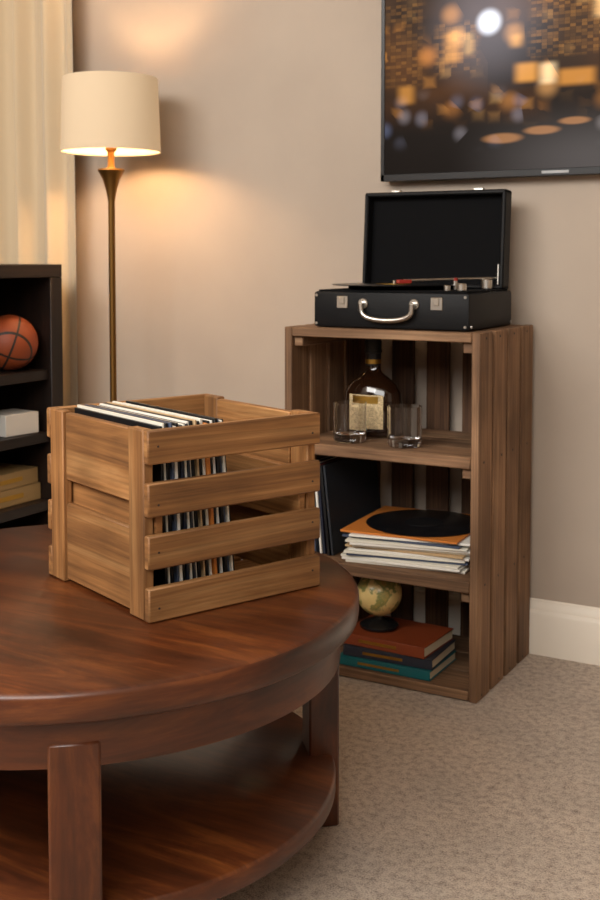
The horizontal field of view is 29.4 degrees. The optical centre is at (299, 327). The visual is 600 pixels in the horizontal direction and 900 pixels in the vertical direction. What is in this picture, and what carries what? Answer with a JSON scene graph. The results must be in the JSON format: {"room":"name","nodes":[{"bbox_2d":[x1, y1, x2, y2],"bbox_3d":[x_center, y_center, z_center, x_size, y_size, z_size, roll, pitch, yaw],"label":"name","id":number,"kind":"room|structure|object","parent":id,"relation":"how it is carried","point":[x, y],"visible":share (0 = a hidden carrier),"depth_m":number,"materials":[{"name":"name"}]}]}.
{"room":"living room","nodes":[
{"label":"living room","id":0,"kind":"room"},
{"bbox_2d":[72,0,599,607],"bbox_3d":[0.978,-0.545,2.342,4.430,2.600,0.100,2,4,29],"label":"wall","id":1,"kind":"structure","parent":0,"point":[251,204],"depth_m":2.89,"materials":[{"name":"paint"}]},
{"bbox_2d":[381,0,599,181],"bbox_3d":[0.729,-0.675,2.388,1.220,0.697,0.038,2,4,29],"label":"wall-mounted television","id":2,"kind":"object","parent":1,"relation":"attached to","point":[471,89],"visible":1,"depth_m":2.55,"materials":[{"name":"black"}]},
{"bbox_2d":[384,586,599,665],"bbox_3d":[0.949,0.693,2.367,4.230,0.125,0.016,2,4,29],"label":"baseboard","id":3,"kind":"structure","parent":1,"relation":"attached to","point":[560,630],"depth_m":2.57,"materials":[{"name":"beige paint"}]},
{"bbox_2d":[217,654,599,899],"bbox_3d":[-0.176,0.928,0.381,4.230,0.100,4.800,2,4,29],"label":"floor","id":4,"kind":"structure","parent":0,"point":[496,797],"depth_m":1.91,"materials":[{"name":"carpet"}]},
{"bbox_2d":[0,264,62,528],"bbox_3d":[-1.066,0.297,2.643,0.395,0.882,1.100,2,4,29],"label":"bookcase","id":5,"kind":"object","parent":4,"relation":"on","point":[31,292],"visible":0.49,"depth_m":2.99,"materials":[{"name":"black wood"}]},
{"bbox_2d":[0,315,37,370],"bbox_3d":[-0.747,0.038,2.942,0.144,0.144,0.144,-2,4,-35],"label":"basketball","id":6,"kind":"object","parent":5,"relation":"on","point":[18,337],"visible":1,"depth_m":2.89,"materials":[{"name":"rubber"}]},
{"bbox_2d":[0,408,38,436],"bbox_3d":[-0.752,0.245,2.958,0.101,0.055,0.110,2,4,35],"label":"cardboard box","id":7,"kind":"object","parent":5,"relation":"in","point":[13,422],"visible":1,"depth_m":2.93,"materials":[{"name":"beige cardboard"}]},
{"bbox_2d":[0,463,40,508],"bbox_3d":[-0.797,0.411,2.959,0.154,0.085,0.200,2,4,29],"label":"book stack","id":8,"kind":"object","parent":5,"relation":"in","point":[19,484],"visible":1,"depth_m":2.95,"materials":[{"name":"beige paper"}]},
{"bbox_2d":[60,71,160,401],"bbox_3d":[-0.476,0.047,2.911,0.250,1.348,0.250,-2,4,-27],"label":"floor lamp","id":9,"kind":"object","parent":4,"relation":"on","point":[110,114],"visible":0.86,"depth_m":2.78,"materials":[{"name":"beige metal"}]},
{"bbox_2d":[0,525,358,899],"bbox_3d":[-0.342,0.593,1.754,0.864,0.400,0.864,2,4,29],"label":"coffee table","id":10,"kind":"object","parent":4,"relation":"on","point":[170,759],"visible":0.73,"depth_m":1.51,"materials":[{"name":"brown wood"}]},
{"bbox_2d":[47,394,319,622],"bbox_3d":[-0.183,0.259,1.766,0.300,0.265,0.314,-3,4,-38],"label":"wooden crate","id":11,"kind":"object","parent":10,"relation":"on","point":[106,509],"visible":0.97,"depth_m":1.67,"materials":[{"name":"brown wood"}]},
{"bbox_2d":[74,400,234,585],"bbox_3d":[-0.223,0.250,1.736,0.130,0.253,0.267,-3,4,-38],"label":"vinyl records","id":12,"kind":"object","parent":11,"relation":"in","point":[131,413],"visible":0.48,"depth_m":1.64,"materials":[{"name":"black"}]},
{"bbox_2d":[285,324,532,703],"bbox_3d":[0.243,0.370,2.539,0.449,0.750,0.335,2,4,29],"label":"shelf","id":13,"kind":"object","parent":4,"relation":"on","point":[492,450],"visible":0.57,"depth_m":2.45,"materials":[{"name":"brown wood"}]},
{"bbox_2d":[315,456,380,554],"bbox_3d":[0.104,0.392,2.629,0.076,0.198,0.268,2,4,29],"label":"vinyl records","id":14,"kind":"object","parent":13,"relation":"in","point":[348,492],"visible":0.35,"depth_m":2.56,"materials":[{"name":"black cardboard"}]},
{"bbox_2d":[333,400,366,443],"bbox_3d":[0.108,0.204,2.485,0.074,0.086,0.074,2,4,29],"label":"glass","id":15,"kind":"object","parent":13,"relation":"on","point":[349,416],"depth_m":2.46,"materials":[{"name":"clear glass"}]},
{"bbox_2d":[344,339,401,437],"bbox_3d":[0.164,0.133,2.571,0.140,0.217,0.086,2,4,29],"label":"whiskey","id":16,"kind":"object","parent":13,"relation":"on","point":[372,386],"visible":0.79,"depth_m":2.54,"materials":[{"name":"brown glass"}]},
{"bbox_2d":[339,615,456,681],"bbox_3d":[0.215,0.692,2.489,0.216,0.067,0.162,2,4,29],"label":"book stack","id":17,"kind":"object","parent":13,"relation":"in","point":[416,650],"visible":0.77,"depth_m":2.44,"materials":[{"name":"multicoloured"}]},
{"bbox_2d":[357,578,401,632],"bbox_3d":[0.174,0.593,2.507,0.100,0.126,0.100,2,4,29],"label":"desk globe","id":18,"kind":"object","parent":17,"relation":"on","point":[379,598],"visible":0.73,"depth_m":2.47,"materials":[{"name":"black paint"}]},
{"bbox_2d":[387,404,421,448],"bbox_3d":[0.222,0.208,2.421,0.074,0.086,0.074,2,4,29],"label":"glass","id":19,"kind":"object","parent":13,"relation":"on","point":[404,421],"visible":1,"depth_m":2.39,"materials":[{"name":"clear glass"}]},
{"bbox_2d":[340,506,469,573],"bbox_3d":[0.266,0.463,2.526,0.293,0.071,0.286,1,4,21],"label":"vinyl records","id":20,"kind":"object","parent":13,"relation":"in","point":[432,540],"visible":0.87,"depth_m":2.43,"materials":[{"name":"black"}]},
{"bbox_2d":[315,188,511,330],"bbox_3d":[0.246,-0.154,2.479,0.360,0.303,0.292,2,4,29],"label":"record player","id":21,"kind":"object","parent":13,"relation":"on","point":[433,260],"visible":1,"depth_m":2.52},
{"bbox_3d":[-0.176,-1.766,0.215,4.430,0.100,4.800,2,4,29],"label":"ceiling","id":22,"kind":"structure","parent":0,"visible":0},
{"bbox_2d":[0,0,77,405],"bbox_3d":[-0.758,-0.585,3.188,0.351,2.545,0.055,2,4,29],"label":"curtain","id":23,"kind":"object","parent":22,"relation":"hanging from","point":[38,220],"visible":0.47,"depth_m":3.19,"materials":[{"name":"beige fabric"}]}
]}

